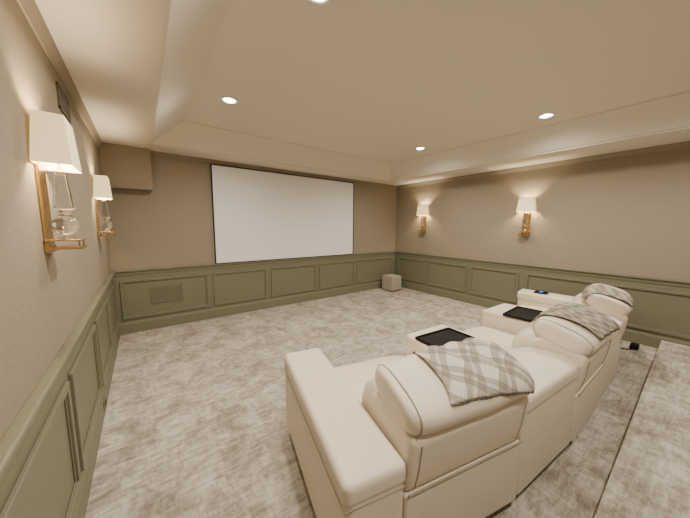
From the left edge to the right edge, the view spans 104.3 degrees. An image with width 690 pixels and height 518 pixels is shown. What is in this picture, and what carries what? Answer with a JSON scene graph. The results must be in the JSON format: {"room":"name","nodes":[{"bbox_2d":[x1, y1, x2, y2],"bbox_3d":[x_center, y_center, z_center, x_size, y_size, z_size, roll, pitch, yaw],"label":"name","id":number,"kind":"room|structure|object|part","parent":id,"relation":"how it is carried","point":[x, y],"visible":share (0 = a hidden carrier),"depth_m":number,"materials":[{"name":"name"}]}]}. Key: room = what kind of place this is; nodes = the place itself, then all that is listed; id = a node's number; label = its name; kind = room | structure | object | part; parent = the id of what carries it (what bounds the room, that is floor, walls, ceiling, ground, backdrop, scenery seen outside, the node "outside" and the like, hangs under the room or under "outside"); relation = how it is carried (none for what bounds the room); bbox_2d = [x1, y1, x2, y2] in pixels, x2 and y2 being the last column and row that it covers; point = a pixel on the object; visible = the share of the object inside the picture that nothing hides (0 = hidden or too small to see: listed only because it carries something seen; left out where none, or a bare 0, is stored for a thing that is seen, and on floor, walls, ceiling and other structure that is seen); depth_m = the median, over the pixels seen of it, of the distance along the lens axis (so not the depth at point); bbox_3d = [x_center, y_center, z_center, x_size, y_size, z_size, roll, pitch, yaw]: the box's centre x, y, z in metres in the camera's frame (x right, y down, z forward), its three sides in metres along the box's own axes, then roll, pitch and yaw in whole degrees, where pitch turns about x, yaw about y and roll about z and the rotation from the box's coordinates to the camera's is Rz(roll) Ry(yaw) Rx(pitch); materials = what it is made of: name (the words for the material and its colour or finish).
{"room":"home theater","nodes":[
{"label":"home theater","id":0,"kind":"room"},
{"bbox_2d":[0,0,110,440],"bbox_3d":[-1.248,0.140,0.957,0.100,2.673,7.189,-5,9,-37],"label":"wall","id":1,"kind":"structure","parent":0,"point":[44,296],"depth_m":1.18,"materials":[{"name":"beige paint"}]},
{"bbox_2d":[30,109,86,252],"bbox_3d":[-1.435,-0.361,1.351,0.140,0.650,0.270,-5,9,-37],"label":"wall sconce","id":2,"kind":"object","parent":1,"relation":"attached to","point":[53,147],"visible":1,"depth_m":1.30,"materials":[{"name":"white fabric"}]},
{"bbox_3d":[-1.431,-0.570,1.327,0.135,0.230,0.270,-5,9,-37],"label":"lamp shade","id":3,"kind":"part","parent":2,"relation":"part of","materials":[{"name":"beige fabric"}]},
{"bbox_3d":[-1.430,-0.476,1.340,0.036,0.099,0.036,-5,9,-37],"label":"stem","id":4,"kind":"part","parent":2,"relation":"part of","materials":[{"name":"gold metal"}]},
{"bbox_2d":[43,238,86,249],"bbox_3d":[-1.439,-0.078,1.384,0.135,0.050,0.140,-5,9,-37],"label":"shelf","id":5,"kind":"object","parent":2,"relation":"attached to","point":[49,244],"depth_m":1.35,"materials":[{"name":"gold metal"}]},
{"bbox_2d":[16,0,101,146],"bbox_3d":[-1.181,-1.154,0.843,0.044,0.074,6.989,-5,9,-37],"label":"trim","id":6,"kind":"structure","parent":1,"relation":"attached to","point":[29,8],"depth_m":1.65,"materials":[{"name":"beige paint"}]},
{"bbox_2d":[0,271,118,517],"bbox_3d":[-1.197,0.980,1.102,0.045,0.931,6.989,-5,9,-37],"label":"wainscoting","id":7,"kind":"structure","parent":1,"relation":"attached to","point":[44,451],"depth_m":1.26,"materials":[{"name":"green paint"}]},
{"bbox_2d":[55,81,70,122],"bbox_3d":[-1.971,-1.089,1.880,0.012,0.160,0.330,-5,9,-37],"label":"air vent","id":8,"kind":"object","parent":1,"relation":"in","point":[63,102],"visible":1,"depth_m":1.85,"materials":[{"name":"brown metal"}]},
{"bbox_2d":[73,324,119,517],"bbox_3d":[-1.206,1.378,1.146,0.030,0.170,6.989,-5,9,-37],"label":"baseboard","id":9,"kind":"structure","parent":1,"relation":"attached to","point":[87,475],"depth_m":1.82,"materials":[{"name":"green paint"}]},
{"bbox_2d":[93,175,114,237],"bbox_3d":[-2.625,-0.561,2.921,0.140,0.650,0.270,-5,9,-37],"label":"wall sconce","id":10,"kind":"object","parent":1,"relation":"attached to","point":[101,185],"visible":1,"depth_m":2.86,"materials":[{"name":"white fabric"}]},
{"bbox_3d":[-2.621,-0.769,2.897,0.135,0.230,0.270,-5,9,-37],"label":"lamp shade","id":11,"kind":"part","parent":10,"relation":"part of","materials":[{"name":"beige fabric"}]},
{"bbox_2d":[97,231,114,235],"bbox_3d":[-2.629,-0.278,2.954,0.135,0.050,0.140,-5,9,-37],"label":"shelf","id":12,"kind":"object","parent":10,"relation":"attached to","point":[99,232],"depth_m":2.93,"materials":[{"name":"gold metal"}]},
{"bbox_2d":[103,395,105,410],"bbox_3d":[-2.047,1.228,2.287,0.009,0.080,0.120,-5,9,-37],"label":"wall outlet","id":13,"kind":"object","parent":1,"relation":"attached to","point":[104,401],"visible":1,"depth_m":2.26,"materials":[{"name":"yellow paint"}]},
{"bbox_2d":[106,156,396,270],"bbox_3d":[-1.000,-0.415,5.545,5.854,2.673,0.100,-5,9,-37],"label":"wall","id":14,"kind":"structure","parent":0,"point":[171,224],"depth_m":4.22,"materials":[{"name":"beige paint"}]},
{"bbox_2d":[98,142,152,190],"bbox_3d":[-3.039,-1.269,3.739,0.550,0.572,0.140,-5,9,-37],"label":"soffit","id":15,"kind":"object","parent":14,"relation":"attached to","point":[126,167],"depth_m":3.68,"materials":[{"name":"beige paint"}]},
{"bbox_2d":[150,284,182,303],"bbox_3d":[-2.795,0.545,4.216,0.420,0.260,0.012,-5,9,-37],"label":"air vent","id":16,"kind":"object","parent":14,"relation":"attached to","point":[159,294],"visible":1,"depth_m":4.21,"materials":[{"name":"green metal"}]},
{"bbox_2d":[119,281,381,334],"bbox_3d":[-0.971,0.834,5.644,5.854,0.170,0.030,-5,9,-37],"label":"baseboard","id":17,"kind":"structure","parent":14,"relation":"attached to","point":[160,322],"depth_m":4.83,"materials":[{"name":"green paint"}]},
{"bbox_2d":[114,251,394,323],"bbox_3d":[-0.963,0.437,5.590,5.854,0.931,0.045,-5,9,-37],"label":"wainscoting","id":18,"kind":"structure","parent":14,"relation":"attached to","point":[205,286],"depth_m":4.87,"materials":[{"name":"green paint"}]},
{"bbox_2d":[150,151,396,188],"bbox_3d":[-0.947,-1.697,5.332,5.854,0.074,0.044,-5,9,-37],"label":"trim","id":19,"kind":"structure","parent":14,"relation":"attached to","point":[152,153],"depth_m":4.79,"materials":[{"name":"beige paint"}]},
{"bbox_2d":[210,164,353,263],"bbox_3d":[-1.011,-0.836,5.388,3.004,1.656,0.049,-5,9,-37],"label":"projection screen","id":20,"kind":"object","parent":14,"relation":"attached to","point":[259,215],"visible":1,"depth_m":5.15,"materials":[{"name":"fabric"}]},
{"bbox_2d":[35,0,689,185],"bbox_3d":[1.143,-1.597,2.549,6.054,0.427,7.189,-5,9,-37],"label":"ceiling","id":21,"kind":"structure","parent":0,"point":[349,89],"depth_m":2.39,"materials":[{"name":"beige paint"}]},
{"bbox_2d":[219,95,238,104],"bbox_3d":[-1.268,-1.737,2.942,0.200,0.017,0.200,-5,9,-37],"label":"recessed light","id":22,"kind":"object","parent":21,"relation":"in","point":[226,99],"visible":1,"depth_m":2.92,"materials":[{"name":"white plastic"}]},
{"bbox_2d":[306,0,331,5],"bbox_3d":[-0.156,-1.563,1.575,0.200,0.017,0.200,-5,9,-37],"label":"recessed light","id":23,"kind":"object","parent":21,"relation":"in","point":[313,2],"visible":1,"depth_m":1.64,"materials":[{"name":"white plastic"}]},
{"bbox_2d":[414,146,425,149],"bbox_3d":[1.315,-1.929,4.688,0.200,0.017,0.200,-5,9,-37],"label":"recessed light","id":24,"kind":"object","parent":21,"relation":"in","point":[420,147],"visible":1,"depth_m":4.66,"materials":[{"name":"white plastic"}]},
{"bbox_2d":[536,112,555,118],"bbox_3d":[2.465,-1.750,3.287,0.200,0.017,0.200,-5,9,-37],"label":"recessed light","id":25,"kind":"object","parent":21,"relation":"in","point":[548,114],"visible":1,"depth_m":3.26,"materials":[{"name":"white plastic"}]},
{"bbox_2d":[85,287,657,517],"bbox_3d":[1.120,1.319,2.902,6.054,0.100,7.189,-5,9,-37],"label":"floor","id":26,"kind":"structure","parent":0,"point":[195,425],"depth_m":2.31,"materials":[{"name":"carpet"}]},
{"bbox_2d":[382,274,400,291],"bbox_3d":[1.187,0.604,6.805,0.350,0.380,0.360,-5,9,-37],"label":"speaker","id":27,"kind":"object","parent":26,"relation":"on","point":[390,282],"visible":1,"depth_m":6.68},
{"bbox_2d":[392,277,400,290],"bbox_3d":[1.292,0.611,6.665,0.310,0.320,0.010,-5,9,-37],"label":"grille","id":28,"kind":"object","parent":27,"relation":"attached to","point":[396,281],"depth_m":6.65,"materials":[{"name":"beige fabric"}]},
{"bbox_2d":[284,283,632,517],"bbox_3d":[1.533,0.841,2.640,4.418,0.915,1.477,-5,9,-37],"label":"sectional sofa","id":29,"kind":"object","parent":26,"relation":"on","point":[381,437],"visible":0.76,"depth_m":1.40,"materials":[{"name":"beige leather"}]},
{"bbox_3d":[-0.103,1.075,1.615,0.286,0.554,1.150,-3,8,-24],"label":"arm","id":30,"kind":"part","parent":29,"relation":"part of","materials":[{"name":"beige leather"}]},
{"bbox_2d":[335,355,404,402],"bbox_3d":[0.319,0.983,2.006,0.780,0.190,0.746,-3,8,-24],"label":"seat cushion","id":31,"kind":"object","parent":29,"relation":"on","point":[356,375],"depth_m":2.08,"materials":[{"name":"beige leather"}]},
{"bbox_2d":[415,327,474,345],"bbox_3d":[0.863,0.685,2.319,0.440,0.026,0.270,-4,8,-31],"label":"tray table","id":32,"kind":"object","parent":29,"relation":"on","point":[440,337],"visible":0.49,"depth_m":2.34,"materials":[{"name":"black plastic"}]},
{"bbox_3d":[0.553,0.849,1.462,0.784,0.410,0.401,-3,8,-24],"label":"seat","id":33,"kind":"part","parent":29,"relation":"part of","materials":[{"name":"beige leather"}]},
{"bbox_3d":[0.597,1.196,1.398,0.784,0.378,0.120,-3,8,-24],"label":"seat","id":34,"kind":"part","parent":29,"relation":"part of","materials":[{"name":"beige leather"}]},
{"bbox_2d":[413,338,534,407],"bbox_3d":[0.660,0.584,1.445,0.571,0.170,0.430,-2,7,-20],"label":"throw blanket","id":35,"kind":"object","parent":29,"relation":"on","point":[469,369],"visible":1,"depth_m":1.35,"materials":[{"name":"beige fabric"}]},
{"bbox_2d":[464,326,515,346],"bbox_3d":[1.501,0.907,2.709,0.756,0.190,0.750,-5,9,-37],"label":"seat cushion","id":36,"kind":"object","parent":29,"relation":"on","point":[502,335],"depth_m":2.87,"materials":[{"name":"beige leather"}]},
{"bbox_2d":[502,306,542,321],"bbox_3d":[2.004,0.610,3.010,0.460,0.026,0.270,-5,9,-40],"label":"tray table","id":37,"kind":"object","parent":29,"relation":"on","point":[518,312],"visible":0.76,"depth_m":3.00,"materials":[{"name":"black plastic"}]},
{"bbox_2d":[517,305,548,310],"bbox_3d":[2.604,0.810,3.571,0.810,0.190,0.746,-6,10,-44],"label":"seat cushion","id":38,"kind":"object","parent":29,"relation":"on","point":[540,307],"depth_m":3.85,"materials":[{"name":"beige leather"}]},
{"bbox_2d":[533,290,548,294],"bbox_3d":[2.932,0.494,4.005,0.190,0.014,0.160,-6,10,-44],"label":"control panel","id":39,"kind":"object","parent":29,"relation":"on","point":[535,291],"visible":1,"depth_m":3.98,"materials":[{"name":"black plastic"}]},
{"bbox_3d":[3.142,0.832,3.826,0.286,0.554,1.150,-6,10,-44],"label":"arm","id":40,"kind":"part","parent":29,"relation":"part of","materials":[{"name":"beige leather"}]},
{"bbox_3d":[1.841,0.767,2.223,0.760,0.410,0.414,-5,9,-37],"label":"seat","id":41,"kind":"part","parent":29,"relation":"part of","materials":[{"name":"beige leather"}]},
{"bbox_2d":[534,302,619,339],"bbox_3d":[1.917,0.496,2.203,0.620,0.162,0.435,-5,9,-37],"label":"throw blanket","id":42,"kind":"object","parent":29,"relation":"on","point":[601,325],"visible":0.98,"depth_m":2.13,"materials":[{"name":"beige fabric"}]},
{"bbox_3d":[1.905,1.112,2.171,0.754,0.378,0.120,-5,9,-36],"label":"seat","id":43,"kind":"part","parent":29,"relation":"part of","materials":[{"name":"beige leather"}]},
{"bbox_2d":[581,284,634,306],"bbox_3d":[2.917,0.393,2.975,0.426,0.128,0.508,7,10,44],"label":"throw blanket","id":44,"kind":"object","parent":29,"relation":"on","point":[591,289],"visible":1,"depth_m":2.93,"materials":[{"name":"beige fabric"}]},
{"bbox_3d":[3.004,0.665,3.137,0.814,0.410,0.401,-6,10,-44],"label":"seat","id":45,"kind":"part","parent":29,"relation":"part of","materials":[{"name":"beige leather"}]},
{"bbox_3d":[3.081,1.009,3.096,0.814,0.378,0.120,-6,10,-44],"label":"seat","id":46,"kind":"part","parent":29,"relation":"part of","materials":[{"name":"beige leather"}]},
{"bbox_2d":[620,342,639,349],"bbox_3d":[3.688,1.168,3.640,0.564,0.060,0.148,2,7,9],"label":"power adapter","id":47,"kind":"object","parent":26,"relation":"on","point":[633,346],"visible":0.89,"depth_m":3.57,"materials":[{"name":"black plastic"}]},
{"bbox_2d":[594,340,689,517],"bbox_3d":[2.554,1.444,0.999,5.790,0.129,2.158,-5,9,-37],"label":"platform","id":48,"kind":"structure","parent":26,"relation":"on","point":[649,477],"depth_m":1.78,"materials":[{"name":"carpet"}]},
{"bbox_2d":[395,148,689,280],"bbox_3d":[3.510,-0.256,4.514,0.100,2.673,7.189,-5,9,-37],"label":"wall","id":49,"kind":"structure","parent":0,"point":[629,215],"depth_m":4.25,"materials":[{"name":"beige paint"}]},
{"bbox_2d":[416,205,428,232],"bbox_3d":[1.863,-0.954,6.438,0.140,0.650,0.270,-5,9,-37],"label":"wall sconce","id":50,"kind":"object","parent":49,"relation":"attached to","point":[423,210],"visible":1,"depth_m":6.42,"materials":[{"name":"white fabric"}]},
{"bbox_3d":[1.862,-1.162,6.412,0.135,0.230,0.270,-5,9,-37],"label":"lamp shade","id":51,"kind":"part","parent":50,"relation":"part of","materials":[{"name":"beige fabric"}]},
{"bbox_2d":[516,198,535,235],"bbox_3d":[3.173,-0.734,4.710,0.140,0.650,0.270,-5,9,-37],"label":"wall sconce","id":52,"kind":"object","parent":49,"relation":"attached to","point":[526,205],"visible":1,"depth_m":4.68,"materials":[{"name":"white fabric"}]},
{"bbox_3d":[3.173,-0.942,4.683,0.135,0.230,0.270,-5,9,-37],"label":"lamp shade","id":53,"kind":"part","parent":52,"relation":"part of","materials":[{"name":"beige fabric"}]},
{"bbox_2d":[395,251,689,342],"bbox_3d":[3.445,0.594,4.574,0.045,0.931,6.989,-5,9,-37],"label":"wainscoting","id":54,"kind":"structure","parent":49,"relation":"attached to","point":[661,308],"depth_m":4.55,"materials":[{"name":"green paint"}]},
{"bbox_2d":[397,141,689,188],"bbox_3d":[3.462,-1.540,4.315,0.044,0.074,6.989,-5,9,-37],"label":"trim","id":55,"kind":"structure","parent":49,"relation":"attached to","point":[681,145],"depth_m":4.22,"materials":[{"name":"beige paint"}]},
{"bbox_2d":[401,281,689,348],"bbox_3d":[3.448,0.991,4.626,0.030,0.170,6.989,-5,9,-37],"label":"baseboard","id":56,"kind":"structure","parent":49,"relation":"attached to","point":[650,340],"depth_m":5.38,"materials":[{"name":"green paint"}]}
]}

